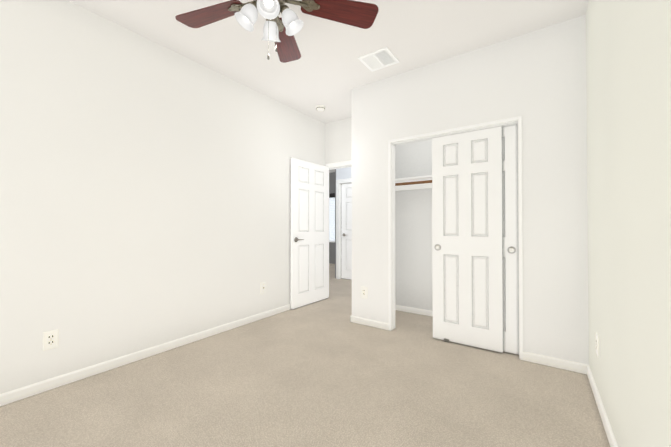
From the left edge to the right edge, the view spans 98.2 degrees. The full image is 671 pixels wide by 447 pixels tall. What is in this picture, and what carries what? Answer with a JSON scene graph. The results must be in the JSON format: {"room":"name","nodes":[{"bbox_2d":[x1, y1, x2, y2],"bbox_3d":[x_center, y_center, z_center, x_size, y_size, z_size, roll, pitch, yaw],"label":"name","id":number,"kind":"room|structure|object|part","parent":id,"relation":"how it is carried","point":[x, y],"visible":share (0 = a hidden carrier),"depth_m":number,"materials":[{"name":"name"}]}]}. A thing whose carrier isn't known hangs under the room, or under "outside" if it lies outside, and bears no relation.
{"room":"empty bedroom","nodes":[
{"label":"empty bedroom","id":0,"kind":"room"},
{"bbox_2d":[0,0,324,393],"bbox_3d":[-1.437,-0.224,2.847,0.100,2.740,4.510,0,-1,35],"label":"wall","id":1,"kind":"structure","parent":0,"point":[145,193],"depth_m":2.36,"materials":[{"name":"paint"}]},
{"bbox_2d":[43,329,57,349],"bbox_3d":[-1.959,0.800,1.999,0.007,0.122,0.076,0,-1,35],"label":"electrical outlet","id":2,"kind":"object","parent":1,"relation":"attached to","point":[50,339],"visible":1,"depth_m":2.00,"materials":[{"name":"white plastic"}]},
{"bbox_2d":[0,304,289,405],"bbox_3d":[-1.391,1.110,2.801,0.012,0.072,4.310,0,-1,35],"label":"baseboard","id":3,"kind":"structure","parent":1,"relation":"attached to","point":[37,388],"depth_m":2.32,"materials":[{"name":"paint"}]},
{"bbox_2d":[261,282,265,293],"bbox_3d":[-0.875,0.783,3.536,0.016,0.128,0.080,0,-1,35],"label":"electrical outlet","id":4,"kind":"object","parent":1,"relation":"attached to","point":[263,287],"visible":1,"depth_m":3.54,"materials":[{"name":"white plastic"}]},
{"bbox_2d":[0,263,609,446],"bbox_3d":[-0.535,1.221,4.301,6.630,0.120,7.950,0,-1,35],"label":"floor","id":5,"kind":"structure","parent":0,"point":[326,372],"depth_m":1.91,"materials":[{"name":"carpet"}]},
{"bbox_2d":[68,0,588,172],"bbox_3d":[-0.535,-1.639,4.329,6.630,0.120,7.950,0,-1,35],"label":"ceiling","id":6,"kind":"structure","parent":0,"point":[329,70],"depth_m":2.50,"materials":[{"name":"paint"}]},
{"bbox_2d":[175,0,378,62],"bbox_3d":[-0.409,-1.262,1.655,1.283,0.686,1.245,0,-1,35],"label":"ceiling fan","id":7,"kind":"object","parent":6,"relation":"hanging from","point":[284,29],"visible":1,"depth_m":1.77,"materials":[{"name":"brown wood"}]},
{"bbox_3d":[-0.729,-1.307,1.812,0.575,0.024,0.174,0,11,20],"label":"blade","id":8,"kind":"part","parent":7,"relation":"part of","materials":[{"name":"brown wood"}]},
{"bbox_3d":[-0.377,-1.093,1.635,0.013,0.348,0.013,0,-1,35],"label":"chain","id":9,"kind":"part","parent":7,"relation":"part of","materials":[{"name":"silver metal"}]},
{"bbox_3d":[-0.364,-1.304,2.054,0.174,0.024,0.575,-12,-1,2],"label":"blade","id":10,"kind":"part","parent":7,"relation":"part of","materials":[{"name":"brown wood"}]},
{"bbox_3d":[-0.021,-1.307,1.782,0.575,0.024,0.174,0,-13,-16],"label":"blade","id":11,"kind":"part","parent":7,"relation":"part of","materials":[{"name":"brown wood"}]},
{"bbox_2d":[316,105,325,110],"bbox_3d":[-0.204,-1.564,3.956,0.136,0.038,0.136,0,-1,35],"label":"smoke detector","id":12,"kind":"object","parent":6,"relation":"attached to","point":[320,107],"visible":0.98,"depth_m":3.92,"materials":[{"name":"white plastic"}]},
{"bbox_2d":[358,47,398,70],"bbox_3d":[0.421,-1.586,2.827,0.300,0.015,0.290,0,-1,35],"label":"ceiling vent","id":13,"kind":"object","parent":6,"relation":"in","point":[379,59],"visible":1,"depth_m":2.81,"materials":[{"name":"metal"}]},
{"bbox_2d":[329,172,334,263],"bbox_3d":[0.098,-0.166,8.665,2.670,2.740,0.100,0,-1,35],"label":"wall","id":14,"kind":"structure","parent":0,"point":[331,244],"depth_m":8.75,"materials":[{"name":"grey paint"}]},
{"bbox_2d":[329,193,334,241],"bbox_3d":[-0.064,-0.166,8.669,1.000,1.460,0.080,0,-1,35],"label":"window blind","id":15,"kind":"object","parent":14,"relation":"attached to","point":[331,217],"visible":0.15,"depth_m":8.71,"materials":[{"name":"white"}]},
{"bbox_2d":[335,169,335,277],"bbox_3d":[0.576,-0.181,7.109,0.100,2.740,1.900,0,-1,35],"label":"wall","id":16,"kind":"structure","parent":0,"point":[335,223],"depth_m":6.35,"materials":[{"name":"grey paint"}]},
{"bbox_2d":[325,117,350,163],"bbox_3d":[1.123,-0.215,3.744,3.060,2.740,0.100,0,-1,35],"label":"wall","id":17,"kind":"structure","parent":0,"point":[337,141],"depth_m":4.45,"materials":[{"name":"paint"}]},
{"bbox_2d":[325,160,351,169],"bbox_3d":[0.241,0.114,4.351,0.915,2.095,0.114,0,-1,35],"label":"door frame","id":18,"kind":"structure","parent":17,"relation":"attached to","point":[338,165],"depth_m":4.45,"materials":[{"name":"paint"}]},
{"bbox_2d":[336,167,351,179],"bbox_3d":[1.622,-0.201,5.153,3.860,2.740,0.100,0,-1,35],"label":"wall","id":19,"kind":"structure","parent":0,"point":[344,173],"depth_m":6.11,"materials":[{"name":"paint"}]},
{"bbox_2d":[336,178,351,278],"bbox_3d":[0.431,0.122,5.977,0.940,2.110,0.114,0,-1,35],"label":"door frame","id":20,"kind":"structure","parent":19,"relation":"attached to","point":[338,225],"depth_m":6.18,"materials":[{"name":"paint"}]},
{"bbox_2d":[341,183,351,279],"bbox_3d":[0.437,0.160,5.984,0.780,2.020,0.088,0,-1,35],"label":"hall door","id":21,"kind":"structure","parent":19,"relation":"in","point":[346,230],"depth_m":6.14,"materials":[{"name":"paint"}]},
{"bbox_2d":[395,140,432,310],"bbox_3d":[1.337,-0.221,3.136,2.010,2.740,0.650,0,-1,35],"label":"closet wall","id":22,"kind":"structure","parent":0,"point":[413,254],"depth_m":3.75,"materials":[{"name":"paint"}]},
{"bbox_2d":[395,175,431,190],"bbox_3d":[1.424,-0.496,3.262,2.002,0.103,0.340,0,-1,35],"label":"closet shelf","id":23,"kind":"object","parent":22,"relation":"attached to","point":[418,182],"depth_m":3.56,"materials":[{"name":"paint"}]},
{"bbox_2d":[395,305,432,316],"bbox_3d":[1.521,1.116,3.384,2.010,0.072,0.012,0,-1,35],"label":"baseboard","id":24,"kind":"structure","parent":22,"relation":"attached to","point":[414,310],"depth_m":3.73,"materials":[{"name":"paint"}]},
{"bbox_2d":[351,15,588,364],"bbox_3d":[1.081,-0.223,2.858,2.110,2.740,0.100,0,-1,35],"label":"wall","id":25,"kind":"structure","parent":0,"point":[536,80],"depth_m":2.43,"materials":[{"name":"paint"}]},
{"bbox_2d":[361,286,366,297],"bbox_3d":[0.326,0.786,3.312,0.080,0.128,0.007,0,-1,35],"label":"electrical outlet","id":26,"kind":"object","parent":25,"relation":"attached to","point":[363,292],"visible":1,"depth_m":3.31,"materials":[{"name":"white plastic"}]},
{"bbox_2d":[350,316,388,329],"bbox_3d":[0.376,1.115,3.271,0.490,0.072,0.012,0,-1,35],"label":"baseboard","id":27,"kind":"structure","parent":25,"relation":"attached to","point":[371,323],"depth_m":3.25,"materials":[{"name":"paint"}]},
{"bbox_2d":[388,116,522,359],"bbox_3d":[1.102,0.123,2.832,1.214,2.047,0.112,0,-1,35],"label":"trim","id":28,"kind":"structure","parent":25,"relation":"attached to","point":[392,144],"depth_m":2.87,"materials":[{"name":"paint"}]},
{"bbox_2d":[432,126,502,352],"bbox_3d":[1.224,0.137,2.739,0.605,1.994,0.032,0,-1,35],"label":"closet door","id":29,"kind":"structure","parent":25,"relation":"in","point":[467,270],"depth_m":2.71,"materials":[{"name":"paint"}]},
{"bbox_2d":[435,244,440,249],"bbox_3d":[1.008,0.235,2.868,0.059,0.059,0.004,0,-1,35],"label":"door knob","id":30,"kind":"object","parent":29,"relation":"attached to","point":[437,246],"visible":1,"depth_m":2.87,"materials":[{"name":"silver metal"}]},
{"bbox_2d":[502,124,518,354],"bbox_3d":[1.350,0.136,2.697,0.605,1.994,0.032,0,-1,35],"label":"closet door","id":31,"kind":"structure","parent":25,"relation":"in","point":[510,264],"depth_m":2.55,"materials":[{"name":"paint"}]},
{"bbox_2d":[508,247,515,252],"bbox_3d":[1.540,0.232,2.541,0.059,0.059,0.004,0,-1,35],"label":"door pull","id":32,"kind":"object","parent":31,"relation":"attached to","point":[511,249],"visible":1,"depth_m":2.54,"materials":[{"name":"silver metal"}]},
{"bbox_2d":[523,351,587,373],"bbox_3d":[1.742,1.105,2.313,0.418,0.072,0.012,0,-1,35],"label":"baseboard","id":33,"kind":"structure","parent":25,"relation":"attached to","point":[557,362],"depth_m":2.30,"materials":[{"name":"paint"}]},
{"bbox_2d":[586,0,670,446],"bbox_3d":[1.150,-0.241,1.032,0.100,2.740,4.510,0,-1,35],"label":"wall","id":34,"kind":"structure","parent":0,"point":[628,67],"depth_m":1.17,"materials":[{"name":"paint"}]},
{"bbox_2d":[596,333,598,356],"bbox_3d":[1.666,0.772,1.851,0.007,0.128,0.080,0,-1,35],"label":"electrical outlet","id":35,"kind":"object","parent":34,"relation":"attached to","point":[597,344],"visible":1,"depth_m":1.83,"materials":[{"name":"white plastic"}]},
{"bbox_2d":[587,365,617,446],"bbox_3d":[0.889,1.090,0.744,0.012,0.072,3.560,0,-1,35],"label":"baseboard","id":36,"kind":"structure","parent":34,"relation":"attached to","point":[607,427],"depth_m":1.68,"materials":[{"name":"paint"}]},
{"bbox_3d":[-0.138,0.139,4.578,0.035,2.050,0.022,0,-1,35],"label":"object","id":37,"kind":"object","parent":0,"visible":0},
{"bbox_2d":[290,158,328,308],"bbox_3d":[-0.335,0.137,4.204,0.088,2.030,0.790,0,-1,37],"label":"entry door","id":38,"kind":"structure","parent":37,"relation":"attached to","point":[309,271],"depth_m":4.17,"materials":[{"name":"paint"}]}
]}

